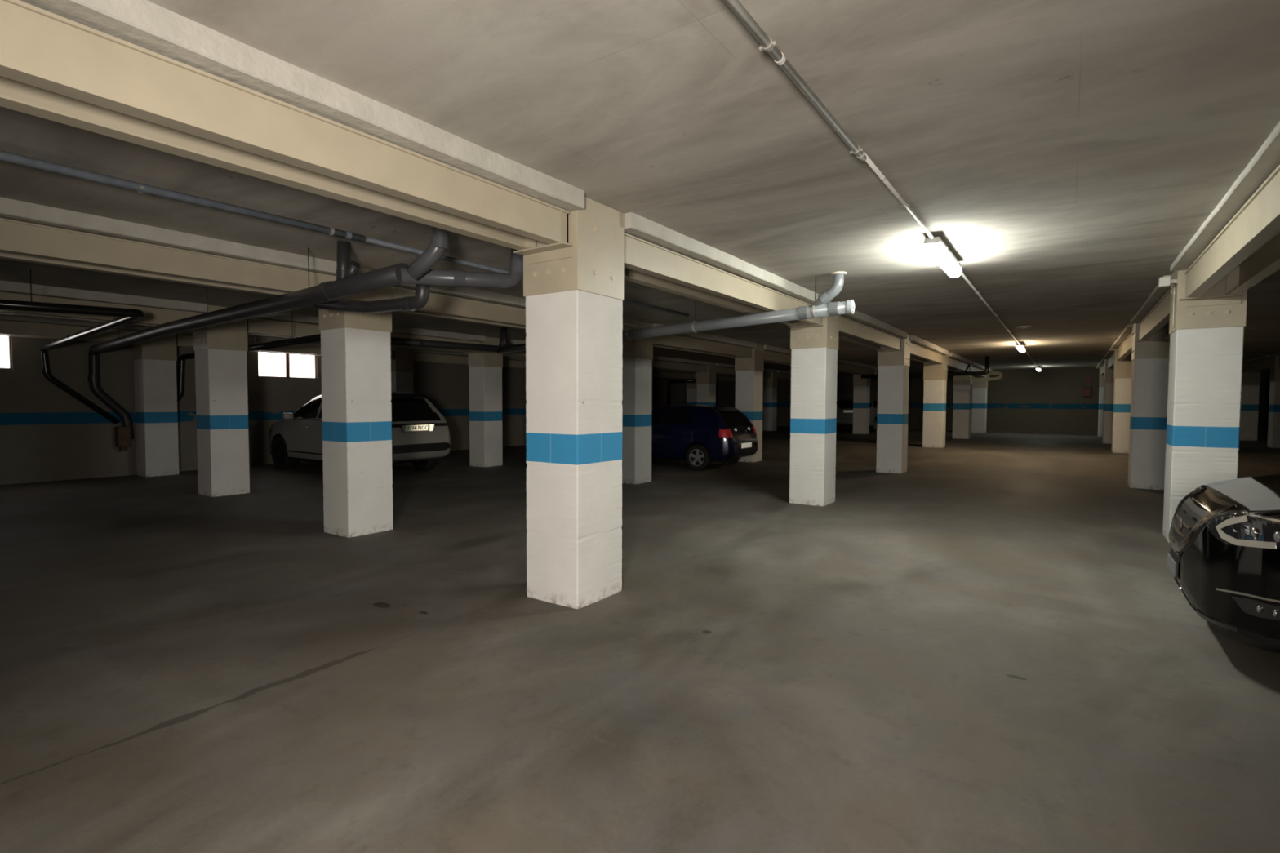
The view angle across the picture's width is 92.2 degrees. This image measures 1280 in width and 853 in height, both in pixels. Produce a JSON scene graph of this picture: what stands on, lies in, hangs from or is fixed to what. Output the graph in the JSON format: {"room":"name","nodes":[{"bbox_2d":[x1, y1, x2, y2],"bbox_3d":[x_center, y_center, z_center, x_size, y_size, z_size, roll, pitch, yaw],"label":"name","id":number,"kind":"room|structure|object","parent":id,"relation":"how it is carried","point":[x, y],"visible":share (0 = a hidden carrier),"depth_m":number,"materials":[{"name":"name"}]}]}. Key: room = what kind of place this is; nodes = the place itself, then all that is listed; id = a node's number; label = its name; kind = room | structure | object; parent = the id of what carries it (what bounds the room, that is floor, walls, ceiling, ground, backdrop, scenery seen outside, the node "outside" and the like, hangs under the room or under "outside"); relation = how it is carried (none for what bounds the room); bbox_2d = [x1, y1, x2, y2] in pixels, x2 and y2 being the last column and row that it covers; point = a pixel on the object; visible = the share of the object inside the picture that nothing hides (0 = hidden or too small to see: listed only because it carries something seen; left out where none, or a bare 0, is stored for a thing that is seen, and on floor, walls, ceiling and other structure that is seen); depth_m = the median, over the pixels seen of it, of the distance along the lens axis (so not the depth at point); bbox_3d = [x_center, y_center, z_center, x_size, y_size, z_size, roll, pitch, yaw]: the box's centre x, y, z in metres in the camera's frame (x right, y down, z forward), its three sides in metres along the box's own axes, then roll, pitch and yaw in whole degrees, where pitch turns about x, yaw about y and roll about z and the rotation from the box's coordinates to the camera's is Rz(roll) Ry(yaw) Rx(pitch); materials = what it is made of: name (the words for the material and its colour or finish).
{"room":"parking garage","nodes":[
{"label":"parking garage","id":0,"kind":"room"},
{"bbox_2d":[0,336,735,484],"bbox_3d":[-4.769,-0.758,20.252,0.300,3.060,35.800,2,3,35],"label":"wall","id":1,"kind":"structure","parent":0,"point":[46,434],"depth_m":12.08,"materials":[{"name":"grey paint"}]},
{"bbox_2d":[0,335,12,369],"bbox_3d":[-11.513,-1.304,10.383,0.060,0.630,1.280,2,3,35],"label":"window","id":2,"kind":"structure","parent":1,"relation":"in","point":[6,362],"depth_m":10.86,"materials":[{"name":"white glass"}]},
{"bbox_2d":[257,351,316,378],"bbox_3d":[-8.460,-1.468,14.761,0.060,0.610,1.360,2,3,35],"label":"window","id":3,"kind":"structure","parent":1,"relation":"in","point":[274,365],"depth_m":14.73,"materials":[{"name":"white glass"}]},
{"bbox_2d":[666,378,696,405],"bbox_3d":[1.973,-1.489,28.086,1.724,1.345,0.170,2,3,35],"label":"drain pipe","id":4,"kind":"object","parent":1,"relation":"attached to","point":[686,380],"visible":0.9,"depth_m":28.36,"materials":[{"name":"black plastic"}]},
{"bbox_2d":[0,426,1279,852],"bbox_3d":[5.337,1.028,13.271,24.950,0.525,35.800,2,3,35],"label":"floor","id":5,"kind":"structure","parent":0,"point":[992,643],"depth_m":3.46,"materials":[{"name":"concrete"}]},
{"bbox_2d":[132,325,182,476],"bbox_3d":[-9.676,-0.508,12.306,0.538,2.958,0.783,2,3,35],"label":"concrete pillar","id":6,"kind":"structure","parent":5,"relation":"on","point":[155,359],"depth_m":12.14,"materials":[{"name":"white paint"}]},
{"bbox_2d":[190,305,253,497],"bbox_3d":[-6.686,-0.398,9.847,0.562,2.958,0.783,2,3,35],"label":"concrete pillar","id":7,"kind":"structure","parent":5,"relation":"on","point":[220,349],"depth_m":9.67,"materials":[{"name":"white paint"}]},
{"bbox_2d":[318,267,392,537],"bbox_3d":[-3.240,-0.273,7.046,0.562,2.958,0.783,2,3,35],"label":"concrete pillar","id":8,"kind":"structure","parent":5,"relation":"on","point":[356,347],"depth_m":6.86,"materials":[{"name":"white paint"}]},
{"bbox_2d":[268,391,450,471],"bbox_3d":[-6.206,0.092,13.309,4.518,1.705,2.240,2,3,35],"label":"car","id":9,"kind":"object","parent":5,"relation":"on","point":[420,434],"visible":0.57,"depth_m":12.53,"materials":[{"name":"grey paint"}]},
{"bbox_2d":[281,413,295,419],"bbox_3d":[-7.328,-0.213,12.890,0.140,0.140,0.290,2,3,35],"label":"mirror","id":10,"kind":"object","parent":9,"relation":"attached to","point":[284,415],"depth_m":12.80,"materials":[{"name":"black plastic"}]},
{"bbox_2d":[391,346,416,393],"bbox_3d":[-6.560,-0.675,16.774,0.538,2.958,0.783,2,3,35],"label":"concrete pillar","id":11,"kind":"structure","parent":5,"relation":"on","point":[402,361],"depth_m":16.53,"materials":[{"name":"white paint"}]},
{"bbox_2d":[464,337,505,466],"bbox_3d":[-3.581,-0.565,14.299,0.538,2.958,0.783,2,3,35],"label":"concrete pillar","id":12,"kind":"structure","parent":5,"relation":"on","point":[486,442],"depth_m":14.11,"materials":[{"name":"white paint"}]},
{"bbox_2d":[513,196,629,608],"bbox_3d":[-0.502,-0.171,4.750,0.562,2.958,0.783,2,3,35],"label":"concrete pillar","id":13,"kind":"structure","parent":5,"relation":"on","point":[574,291],"depth_m":4.55,"materials":[{"name":"white paint"}]},
{"bbox_2d":[622,320,654,484],"bbox_3d":[-0.141,-0.439,11.490,0.562,2.958,0.783,2,3,35],"label":"concrete pillar","id":14,"kind":"structure","parent":5,"relation":"on","point":[637,353],"depth_m":11.25,"materials":[{"name":"white paint"}]},
{"bbox_2d":[686,373,696,404],"bbox_3d":[2.618,-1.280,29.928,0.538,2.733,0.783,2,3,35],"label":"concrete pillar","id":15,"kind":"structure","parent":5,"relation":"on","point":[691,387],"depth_m":29.67,"materials":[{"name":"white paint"}]},
{"bbox_2d":[651,404,757,470],"bbox_3d":[0.803,0.193,14.755,3.832,1.440,1.980,2,3,35],"label":"hatchback","id":16,"kind":"object","parent":5,"relation":"on","point":[698,435],"visible":0.66,"depth_m":13.64,"materials":[{"name":"blue paint"}]},
{"bbox_2d":[719,428,732,438],"bbox_3d":[1.851,0.151,13.182,0.303,0.215,0.132,-1,2,-21],"label":"tail light","id":17,"kind":"object","parent":16,"relation":"attached to","point":[723,433],"depth_m":13.16,"materials":[{"name":"red plastic"}]},
{"bbox_2d":[696,362,716,405],"bbox_3d":[2.468,-1.002,22.968,0.538,2.733,0.783,2,3,35],"label":"concrete pillar","id":18,"kind":"structure","parent":5,"relation":"on","point":[705,381],"depth_m":22.75,"materials":[{"name":"white paint"}]},
{"bbox_2d":[733,343,764,462],"bbox_3d":[2.775,-0.596,15.671,0.538,2.958,0.783,2,3,35],"label":"concrete pillar","id":19,"kind":"structure","parent":5,"relation":"on","point":[748,371],"depth_m":15.46,"materials":[{"name":"white paint"}]},
{"bbox_2d":[762,369,777,431],"bbox_3d":[5.841,-1.183,27.805,0.538,2.733,0.783,2,3,35],"label":"concrete pillar","id":20,"kind":"structure","parent":5,"relation":"on","point":[769,393],"depth_m":27.59,"materials":[{"name":"white paint"}]},
{"bbox_2d":[788,315,839,506],"bbox_3d":[2.596,-0.337,9.194,0.562,2.958,0.783,2,3,35],"label":"concrete pillar","id":21,"kind":"structure","parent":5,"relation":"on","point":[814,348],"depth_m":8.98,"materials":[{"name":"white paint"}]},
{"bbox_2d":[835,398,877,432],"bbox_3d":[10.201,-0.546,28.108,1.760,1.469,4.312,2,3,35],"label":"saloon","id":22,"kind":"object","parent":5,"relation":"on","point":[844,406],"visible":0.46,"depth_m":26.56,"materials":[{"name":"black metal"}]},
{"bbox_2d":[852,373,870,434],"bbox_3d":[9.087,-1.068,25.241,0.538,2.733,0.783,2,3,35],"label":"concrete pillar","id":23,"kind":"structure","parent":5,"relation":"on","point":[861,389],"depth_m":25.03,"materials":[{"name":"white paint"}]},
{"bbox_2d":[875,334,910,473],"bbox_3d":[5.478,-0.492,13.326,0.562,2.958,0.783,2,3,35],"label":"concrete pillar","id":24,"kind":"structure","parent":5,"relation":"on","point":[893,371],"depth_m":13.11,"materials":[{"name":"white paint"}]},
{"bbox_2d":[922,355,947,448],"bbox_3d":[8.502,-0.770,17.744,0.562,2.733,0.783,2,3,35],"label":"concrete pillar","id":25,"kind":"structure","parent":5,"relation":"on","point":[935,375],"depth_m":17.53,"materials":[{"name":"white paint"}]},
{"bbox_2d":[951,364,972,439],"bbox_3d":[11.600,-0.935,22.152,0.538,2.733,0.783,2,3,35],"label":"concrete pillar","id":26,"kind":"structure","parent":5,"relation":"on","point":[962,405],"depth_m":21.94,"materials":[{"name":"white paint"}]},
{"bbox_2d":[971,373,987,433],"bbox_3d":[14.573,-1.094,26.415,0.538,2.733,0.783,2,3,35],"label":"concrete pillar","id":27,"kind":"structure","parent":5,"relation":"on","point":[980,388],"depth_m":26.20,"materials":[{"name":"white paint"}]},
{"bbox_2d":[1097,367,1104,436],"bbox_3d":[18.252,-0.986,24.037,0.538,2.733,0.783,2,3,35],"label":"concrete pillar","id":28,"kind":"structure","parent":5,"relation":"on","point":[1101,384],"depth_m":23.93,"materials":[{"name":"white paint"}]},
{"bbox_2d":[1102,359,1114,444],"bbox_3d":[15.189,-0.824,19.714,0.538,2.733,0.783,2,3,35],"label":"concrete pillar","id":29,"kind":"structure","parent":5,"relation":"on","point":[1108,380],"depth_m":19.59,"materials":[{"name":"white paint"}]},
{"bbox_2d":[1111,348,1132,453],"bbox_3d":[12.649,-0.685,16.002,0.538,2.733,0.783,2,3,35],"label":"concrete pillar","id":30,"kind":"structure","parent":5,"relation":"on","point":[1122,369],"depth_m":15.85,"materials":[{"name":"white paint"}]},
{"bbox_2d":[1128,323,1169,489],"bbox_3d":[9.108,-0.385,10.982,0.562,2.958,0.783,2,3,35],"label":"concrete pillar","id":31,"kind":"structure","parent":5,"relation":"on","point":[1150,358],"depth_m":10.79,"materials":[{"name":"white paint"}]},
{"bbox_2d":[1162,269,1247,542],"bbox_3d":[6.075,-0.223,6.650,0.562,2.958,0.783,2,3,35],"label":"concrete pillar","id":32,"kind":"structure","parent":5,"relation":"on","point":[1206,337],"depth_m":6.44,"materials":[{"name":"white paint"}]},
{"bbox_2d":[1158,276,1177,287],"bbox_3d":[5.691,-1.560,6.633,0.150,0.100,0.100,2,3,35],"label":"junction box","id":33,"kind":"object","parent":32,"relation":"attached to","point":[1163,282],"visible":1,"depth_m":6.61,"materials":[{"name":"white plastic"}]},
{"bbox_2d":[1172,284,1175,328],"bbox_3d":[5.776,-1.296,6.657,0.020,0.460,0.019,2,3,35],"label":"cable","id":34,"kind":"object","parent":32,"relation":"attached to","point":[1174,288],"visible":1,"depth_m":6.65,"materials":[{"name":"metal"}]},
{"bbox_2d":[1167,474,1279,653],"bbox_3d":[5.398,0.572,2.721,4.622,1.680,2.240,2,3,35],"label":"car","id":35,"kind":"object","parent":5,"relation":"on","point":[1224,556],"visible":1,"depth_m":3.46,"materials":[{"name":"black paint"}]},
{"bbox_2d":[1170,497,1196,556],"bbox_3d":[3.681,0.686,4.167,0.123,0.383,0.400,2,3,35],"label":"grille","id":36,"kind":"object","parent":35,"relation":"attached to","point":[1187,504],"depth_m":4.14,"materials":[{"name":"black plastic"}]},
{"bbox_2d":[1174,506,1210,564],"bbox_3d":[3.452,0.699,3.839,0.123,0.383,0.400,2,3,35],"label":"grille","id":37,"kind":"object","parent":35,"relation":"attached to","point":[1186,539],"depth_m":3.81,"materials":[{"name":"black plastic"}]},
{"bbox_2d":[1206,509,1279,549],"bbox_3d":[3.462,0.564,3.312,0.573,0.204,0.513,2,3,35],"label":"light","id":38,"kind":"object","parent":35,"relation":"attached to","point":[1229,529],"depth_m":3.35,"materials":[{"name":"silver glass"}]},
{"bbox_2d":[1232,596,1279,620],"bbox_3d":[3.298,0.972,3.278,0.034,0.084,0.239,-1,2,-19],"label":"fog light","id":39,"kind":"object","parent":35,"relation":"attached to","point":[1255,608],"depth_m":3.28,"materials":[{"name":"black plastic"}]},
{"bbox_2d":[1239,371,1260,440],"bbox_3d":[21.485,-0.883,21.786,0.538,2.733,0.783,2,3,35],"label":"concrete pillar","id":40,"kind":"structure","parent":5,"relation":"on","point":[1251,381],"depth_m":21.55,"materials":[{"name":"white paint"}]},
{"bbox_2d":[1266,355,1279,448],"bbox_3d":[18.855,-0.742,18.015,0.538,2.733,0.783,2,3,35],"label":"concrete pillar","id":41,"kind":"structure","parent":5,"relation":"on","point":[1273,426],"depth_m":17.95,"materials":[{"name":"white paint"}]},
{"bbox_2d":[0,0,1279,373],"bbox_3d":[5.348,-2.092,13.146,24.950,0.250,35.800,2,3,35],"label":"ceiling","id":42,"kind":"structure","parent":0,"point":[1065,153],"depth_m":3.47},
{"bbox_2d":[0,313,142,342],"bbox_3d":[-11.687,-1.707,9.360,0.676,0.365,6.488,2,3,35],"label":"ceiling beam","id":43,"kind":"structure","parent":42,"relation":"attached to","point":[11,325],"depth_m":10.86,"materials":[{"name":"beige concrete"}]},
{"bbox_2d":[0,269,144,424],"bbox_3d":[-8.300,-0.878,8.888,2.838,1.939,7.311,-1,3,-24],"label":"drain pipe","id":44,"kind":"object","parent":42,"relation":"hanging from","point":[125,316],"visible":0.98,"depth_m":7.98,"materials":[{"name":"black plastic"}]},
{"bbox_2d":[0,280,208,328],"bbox_3d":[-8.609,-1.602,7.028,0.677,0.365,6.178,2,3,35],"label":"ceiling beam","id":45,"kind":"structure","parent":42,"relation":"attached to","point":[157,312],"depth_m":8.37,"materials":[{"name":"beige concrete"}]},
{"bbox_2d":[0,196,336,295],"bbox_3d":[-5.069,-1.482,4.362,0.677,0.365,5.848,2,3,35],"label":"ceiling beam","id":46,"kind":"structure","parent":42,"relation":"attached to","point":[32,233],"depth_m":5.25,"materials":[{"name":"beige concrete"}]},
{"bbox_2d":[0,150,364,241],"bbox_3d":[-3.820,-1.524,3.217,0.098,0.065,5.001,2,3,36],"label":"pipe","id":47,"kind":"object","parent":42,"relation":"attached to","point":[140,188],"visible":1,"depth_m":4.08,"materials":[{"name":"metal"}]},
{"bbox_2d":[87,247,408,439],"bbox_3d":[-6.194,-0.696,8.376,10.991,2.245,0.666,2,3,41],"label":"drain pipe","id":48,"kind":"object","parent":42,"relation":"hanging from","point":[389,276],"visible":0.97,"depth_m":6.63,"materials":[{"name":"grey plastic"}]},
{"bbox_2d":[114,426,130,451],"bbox_3d":[-10.135,0.240,12.065,0.240,0.480,0.200,2,3,35],"label":"valve","id":49,"kind":"object","parent":48,"relation":"attached to","point":[122,433],"visible":1,"depth_m":12.01,"materials":[{"name":"brown metal"}]},
{"bbox_2d":[342,261,359,278],"bbox_3d":[-2.622,-1.389,5.582,0.209,0.209,0.084,2,3,35],"label":"drain pipe","id":50,"kind":"object","parent":48,"relation":"attached to","point":[353,267],"visible":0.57,"depth_m":5.54,"materials":[{"name":"grey plastic"}]},
{"bbox_2d":[313,284,430,313],"bbox_3d":[-2.420,-1.134,5.588,1.522,0.250,0.201,2,3,30],"label":"drain pipe","id":51,"kind":"object","parent":48,"relation":"attached to","point":[407,304],"visible":0.98,"depth_m":5.48,"materials":[{"name":"grey plastic"}]},
{"bbox_2d":[177,311,320,401],"bbox_3d":[-7.177,-1.189,11.156,6.027,1.490,0.250,2,3,35],"label":"drain pipe","id":52,"kind":"object","parent":42,"relation":"hanging from","point":[314,338],"visible":0.59,"depth_m":10.76,"materials":[{"name":"black plastic"}]},
{"bbox_2d":[176,330,396,359],"bbox_3d":[-8.113,-1.899,14.487,0.675,0.365,4.881,2,3,35],"label":"ceiling beam","id":53,"kind":"structure","parent":42,"relation":"attached to","point":[185,339],"depth_m":13.92,"materials":[{"name":"beige concrete"}]},
{"bbox_2d":[0,0,584,250],"bbox_3d":[-2.240,-1.385,2.198,0.676,0.365,5.528,2,3,35],"label":"ceiling beam","id":54,"kind":"structure","parent":42,"relation":"attached to","point":[144,73],"depth_m":2.69,"materials":[{"name":"beige concrete"}]},
{"bbox_2d":[336,240,350,279],"bbox_3d":[-2.741,-1.469,5.687,0.141,0.467,0.124,2,3,35],"label":"drain pipe","id":55,"kind":"object","parent":42,"relation":"attached to","point":[343,262],"visible":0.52,"depth_m":5.63,"materials":[{"name":"grey plastic"}]},
{"bbox_2d":[247,312,485,352],"bbox_3d":[-5.128,-1.789,12.020,0.676,0.365,4.861,2,3,35],"label":"ceiling beam","id":56,"kind":"structure","parent":42,"relation":"attached to","point":[275,324],"depth_m":10.71,"materials":[{"name":"beige concrete"}]},
{"bbox_2d":[405,226,448,279],"bbox_3d":[-1.674,-1.414,4.866,0.359,0.502,0.138,1,2,15],"label":"drain pipe","id":57,"kind":"object","parent":42,"relation":"hanging from","point":[439,243],"visible":0.94,"depth_m":4.81,"materials":[{"name":"grey plastic"}]},
{"bbox_2d":[390,327,507,351],"bbox_3d":[-3.710,-1.639,10.788,0.149,0.549,3.591,2,3,36],"label":"drain pipe","id":58,"kind":"object","parent":42,"relation":"hanging from","point":[503,340],"visible":0.74,"depth_m":11.13,"materials":[{"name":"grey plastic"}]},
{"bbox_2d":[400,248,523,288],"bbox_3d":[-1.482,-1.420,5.248,1.106,0.524,0.145,-1,3,-36],"label":"drain pipe","id":59,"kind":"object","parent":42,"relation":"hanging from","point":[452,277],"visible":0.86,"depth_m":5.24,"materials":[{"name":"grey plastic"}]},
{"bbox_2d":[413,348,525,368],"bbox_3d":[-5.025,-2.064,18.914,0.674,0.365,4.781,2,3,35],"label":"ceiling beam","id":60,"kind":"structure","parent":42,"relation":"attached to","point":[420,355],"depth_m":17.86,"materials":[{"name":"beige concrete"}]},
{"bbox_2d":[502,338,525,357],"bbox_3d":[-2.067,-1.953,16.411,0.675,0.365,4.711,2,3,35],"label":"ceiling beam","id":61,"kind":"structure","parent":42,"relation":"attached to","point":[510,342],"depth_m":14.71,"materials":[{"name":"beige concrete"}]},
{"bbox_2d":[391,284,638,330],"bbox_3d":[-1.685,-1.664,9.215,0.677,0.365,4.851,2,3,35],"label":"ceiling beam","id":62,"kind":"structure","parent":42,"relation":"attached to","point":[464,304],"depth_m":8.11,"materials":[{"name":"beige concrete"}]},
{"bbox_2d":[364,236,688,316],"bbox_3d":[-0.791,-1.685,7.514,0.044,0.044,5.480,2,3,35],"label":"cable conduit","id":63,"kind":"object","parent":42,"relation":"attached to","point":[370,240],"visible":0.68,"depth_m":6.09,"materials":[{"name":"grey metal"}]},
{"bbox_2d":[651,368,696,378],"bbox_3d":[1.079,-2.392,27.666,0.677,0.365,4.831,2,3,35],"label":"ceiling beam","id":64,"kind":"structure","parent":42,"relation":"attached to","point":[662,373],"depth_m":27.86,"materials":[{"name":"beige concrete"}]},
{"bbox_2d":[497,275,854,354],"bbox_3d":[-0.354,-1.540,9.295,0.602,0.588,7.360,-2,3,-44],"label":"drain pipe","id":65,"kind":"object","parent":42,"relation":"hanging from","point":[833,308],"visible":0.75,"depth_m":7.62,"materials":[{"name":"grey plastic"}]},
{"bbox_2d":[652,355,711,372],"bbox_3d":[0.958,-2.115,20.747,0.674,0.365,4.731,2,3,35],"label":"ceiling beam","id":66,"kind":"structure","parent":42,"relation":"attached to","point":[658,362],"depth_m":20.91,"materials":[{"name":"beige concrete"}]},
{"bbox_2d":[653,323,756,358],"bbox_3d":[1.322,-1.825,13.527,0.675,0.365,4.531,2,3,35],"label":"ceiling beam","id":67,"kind":"structure","parent":42,"relation":"attached to","point":[699,342],"depth_m":13.36,"materials":[{"name":"beige concrete"}]},
{"bbox_2d":[715,373,735,382],"bbox_3d":[4.256,-2.562,32.221,0.677,0.365,5.143,2,3,35],"label":"ceiling beam","id":68,"kind":"structure","parent":42,"relation":"attached to","point":[719,377],"depth_m":32.15,"materials":[{"name":"beige concrete"}]},
{"bbox_2d":[624,212,831,326],"bbox_3d":[1.053,-1.562,6.919,0.677,0.365,4.851,2,3,35],"label":"ceiling beam","id":69,"kind":"structure","parent":42,"relation":"attached to","point":[659,256],"depth_m":5.98,"materials":[{"name":"beige concrete"}]},
{"bbox_2d":[715,363,773,377],"bbox_3d":[4.160,-2.287,25.338,0.676,0.365,5.331,2,3,35],"label":"ceiling beam","id":70,"kind":"structure","parent":42,"relation":"attached to","point":[723,369],"depth_m":24.01,"materials":[{"name":"beige concrete"}]},
{"bbox_2d":[764,345,791,365],"bbox_3d":[4.372,-1.989,17.902,0.675,0.365,5.001,2,3,35],"label":"ceiling beam","id":71,"kind":"structure","parent":42,"relation":"attached to","point":[772,354],"depth_m":16.59,"materials":[{"name":"beige concrete"}]},
{"bbox_2d":[777,369,791,380],"bbox_3d":[7.451,-2.464,30.057,0.677,0.365,5.043,2,3,35],"label":"ceiling beam","id":72,"kind":"structure","parent":42,"relation":"attached to","point":[782,375],"depth_m":28.63,"materials":[{"name":"beige concrete"}]},
{"bbox_2d":[723,0,866,160],"bbox_3d":[-0.344,-1.445,1.192,0.068,0.043,5.650,2,3,35],"label":"cable conduit","id":73,"kind":"object","parent":42,"relation":"attached to","point":[766,42],"visible":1,"depth_m":2.56,"materials":[{"name":"metal"}]},
{"bbox_2d":[808,273,844,306],"bbox_3d":[2.120,-1.511,7.027,0.406,0.447,0.134,2,3,35],"label":"drain pipe","id":74,"kind":"object","parent":42,"relation":"attached to","point":[827,296],"visible":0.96,"depth_m":6.94,"materials":[{"name":"grey plastic"}]},
{"bbox_2d":[830,271,846,275],"bbox_3d":[2.239,-1.720,6.937,0.180,0.020,0.180,2,3,35],"label":"pipe collar","id":75,"kind":"object","parent":42,"relation":"attached to","point":[838,272],"visible":0.77,"depth_m":6.88,"materials":[{"name":"paint"}]},
{"bbox_2d":[837,358,876,375],"bbox_3d":[7.652,-2.165,22.603,0.676,0.365,5.331,2,3,35],"label":"ceiling beam","id":76,"kind":"structure","parent":42,"relation":"attached to","point":[843,366],"depth_m":22.60,"materials":[{"name":"beige concrete"}]},
{"bbox_2d":[838,310,907,351],"bbox_3d":[4.043,-1.722,11.207,0.677,0.365,4.471,2,3,35],"label":"ceiling beam","id":77,"kind":"structure","parent":42,"relation":"attached to","point":[859,328],"depth_m":10.99,"materials":[{"name":"beige concrete"}]},
{"bbox_2d":[862,151,933,239],"bbox_3d":[1.898,-1.585,4.405,0.058,0.032,2.210,2,3,35],"label":"cable conduit","id":78,"kind":"object","parent":42,"relation":"attached to","point":[868,160],"visible":0.94,"depth_m":4.16,"materials":[{"name":"metal"}]},
{"bbox_2d":[861,355,989,377],"bbox_3d":[9.324,-1.941,20.369,3.937,0.601,0.141,2,3,38],"label":"drain pipe","id":79,"kind":"object","parent":42,"relation":"hanging from","point":[986,371],"visible":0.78,"depth_m":19.58,"materials":[{"name":"black plastic"}]},
{"bbox_2d":[965,370,1002,381],"bbox_3d":[10.838,-1.597,19.398,1.025,0.331,0.210,2,3,35],"label":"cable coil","id":80,"kind":"object","parent":79,"relation":"hanging from","point":[988,373],"visible":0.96,"depth_m":19.29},
{"bbox_2d":[910,335,949,364],"bbox_3d":[7.016,-1.881,15.470,0.675,0.365,4.791,2,3,35],"label":"ceiling beam","id":81,"kind":"structure","parent":42,"relation":"attached to","point":[923,351],"depth_m":15.27,"materials":[{"name":"beige concrete"}]},
{"bbox_2d":[923,236,962,277],"bbox_3d":[2.877,-1.600,5.801,0.146,0.165,1.312,2,3,35],"label":"lamp","id":82,"kind":"object","parent":42,"relation":"attached to","point":[935,247],"visible":1,"depth_m":5.54,"materials":[{"name":"white plastic"}]},
{"bbox_2d":[947,352,973,372],"bbox_3d":[10.089,-2.046,19.877,0.675,0.365,4.821,2,3,35],"label":"ceiling beam","id":83,"kind":"structure","parent":42,"relation":"attached to","point":[956,362],"depth_m":19.51,"materials":[{"name":"beige concrete"}]},
{"bbox_2d":[972,362,985,377],"bbox_3d":[13.116,-2.209,24.218,0.674,0.365,4.631,2,3,35],"label":"ceiling beam","id":84,"kind":"structure","parent":42,"relation":"attached to","point":[975,366],"depth_m":23.43,"materials":[{"name":"beige concrete"}]},
{"bbox_2d":[960,271,1020,344],"bbox_3d":[6.094,-1.802,10.423,0.058,0.049,10.070,2,3,35],"label":"cable conduit","id":85,"kind":"object","parent":42,"relation":"attached to","point":[965,277],"visible":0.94,"depth_m":8.55,"materials":[{"name":"metal"}]},
{"bbox_2d":[1016,342,1025,352],"bbox_3d":[9.305,-1.938,15.028,0.136,0.180,1.212,2,3,35],"label":"lamp","id":86,"kind":"object","parent":42,"relation":"hanging from","point":[1020,348],"visible":0.96,"depth_m":14.57,"materials":[{"name":"white plastic"}]},
{"bbox_2d":[1016,346,1025,352],"bbox_3d":[9.305,-1.885,15.030,0.128,0.074,1.200,2,3,35],"label":"diffuser","id":87,"kind":"object","parent":86,"relation":"attached to","point":[1021,348],"depth_m":14.74,"materials":[{"name":"white plastic"}]},
{"bbox_2d":[1016,325,1031,328],"bbox_3d":[7.288,-1.881,11.679,0.258,0.040,0.258,2,3,35],"label":"smoke detector","id":88,"kind":"object","parent":42,"relation":"attached to","point":[1019,326],"depth_m":11.62,"materials":[{"name":"paint"}]},
{"bbox_2d":[1097,359,1104,374],"bbox_3d":[16.710,-2.100,21.838,0.676,0.365,4.731,2,3,35],"label":"ceiling beam","id":89,"kind":"structure","parent":42,"relation":"attached to","point":[1101,364],"depth_m":22.34,"materials":[{"name":"beige concrete"}]},
{"bbox_2d":[1102,348,1114,368],"bbox_3d":[13.910,-1.950,17.820,0.673,0.365,3.931,2,3,35],"label":"ceiling beam","id":90,"kind":"structure","parent":42,"relation":"attached to","point":[1109,355],"depth_m":17.89,"materials":[{"name":"beige concrete"}]},
{"bbox_2d":[1111,324,1133,360],"bbox_3d":[10.863,-1.786,13.456,0.675,0.365,5.581,2,3,35],"label":"ceiling beam","id":91,"kind":"structure","parent":42,"relation":"attached to","point":[1123,344],"depth_m":13.43,"materials":[{"name":"beige concrete"}]},
{"bbox_2d":[1129,275,1171,340],"bbox_3d":[7.594,-1.611,8.765,0.676,0.365,4.721,2,3,35],"label":"ceiling beam","id":92,"kind":"structure","parent":42,"relation":"attached to","point":[1153,315],"depth_m":8.85,"materials":[{"name":"beige concrete"}]},
{"bbox_2d":[1169,120,1279,297],"bbox_3d":[2.989,-1.364,2.163,0.678,0.365,10.248,2,3,35],"label":"ceiling beam","id":93,"kind":"structure","parent":42,"relation":"attached to","point":[1239,239],"depth_m":4.66,"materials":[{"name":"beige concrete"}]},
{"bbox_2d":[1242,355,1271,372],"bbox_3d":[20.175,-2.008,19.852,0.672,0.365,4.031,2,3,35],"label":"ceiling beam","id":94,"kind":"structure","parent":42,"relation":"attached to","point":[1260,364],"depth_m":19.98,"materials":[{"name":"beige concrete"}]},
{"bbox_2d":[776,368,1270,434],"bbox_3d":[15.491,-1.096,27.760,24.350,2.835,0.300,2,3,35],"label":"wall","id":95,"kind":"structure","parent":0,"point":[1046,401],"depth_m":26.71,"materials":[{"name":"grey paint"}]},
{"bbox_2d":[1083,386,1091,396],"bbox_3d":[18.473,-1.429,25.418,0.260,0.400,0.110,2,3,35],"label":"fire alarm","id":96,"kind":"object","parent":95,"relation":"attached to","point":[1086,390],"visible":1,"depth_m":25.40,"materials":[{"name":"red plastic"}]},
{"bbox_2d":[1084,377,1091,383],"bbox_3d":[18.520,-1.919,25.428,0.200,0.260,0.010,2,3,35],"label":"fire sign","id":97,"kind":"object","parent":95,"relation":"attached to","point":[1087,380],"visible":1,"depth_m":25.43,"materials":[{"name":"red plastic"}]},
{"bbox_2d":[1257,377,1270,439],"bbox_3d":[22.822,-0.669,22.596,0.700,2.250,0.130,2,3,35],"label":"door","id":98,"kind":"structure","parent":95,"relation":"in","point":[1264,398],"depth_m":22.55,"materials":[{"name":"paint"}]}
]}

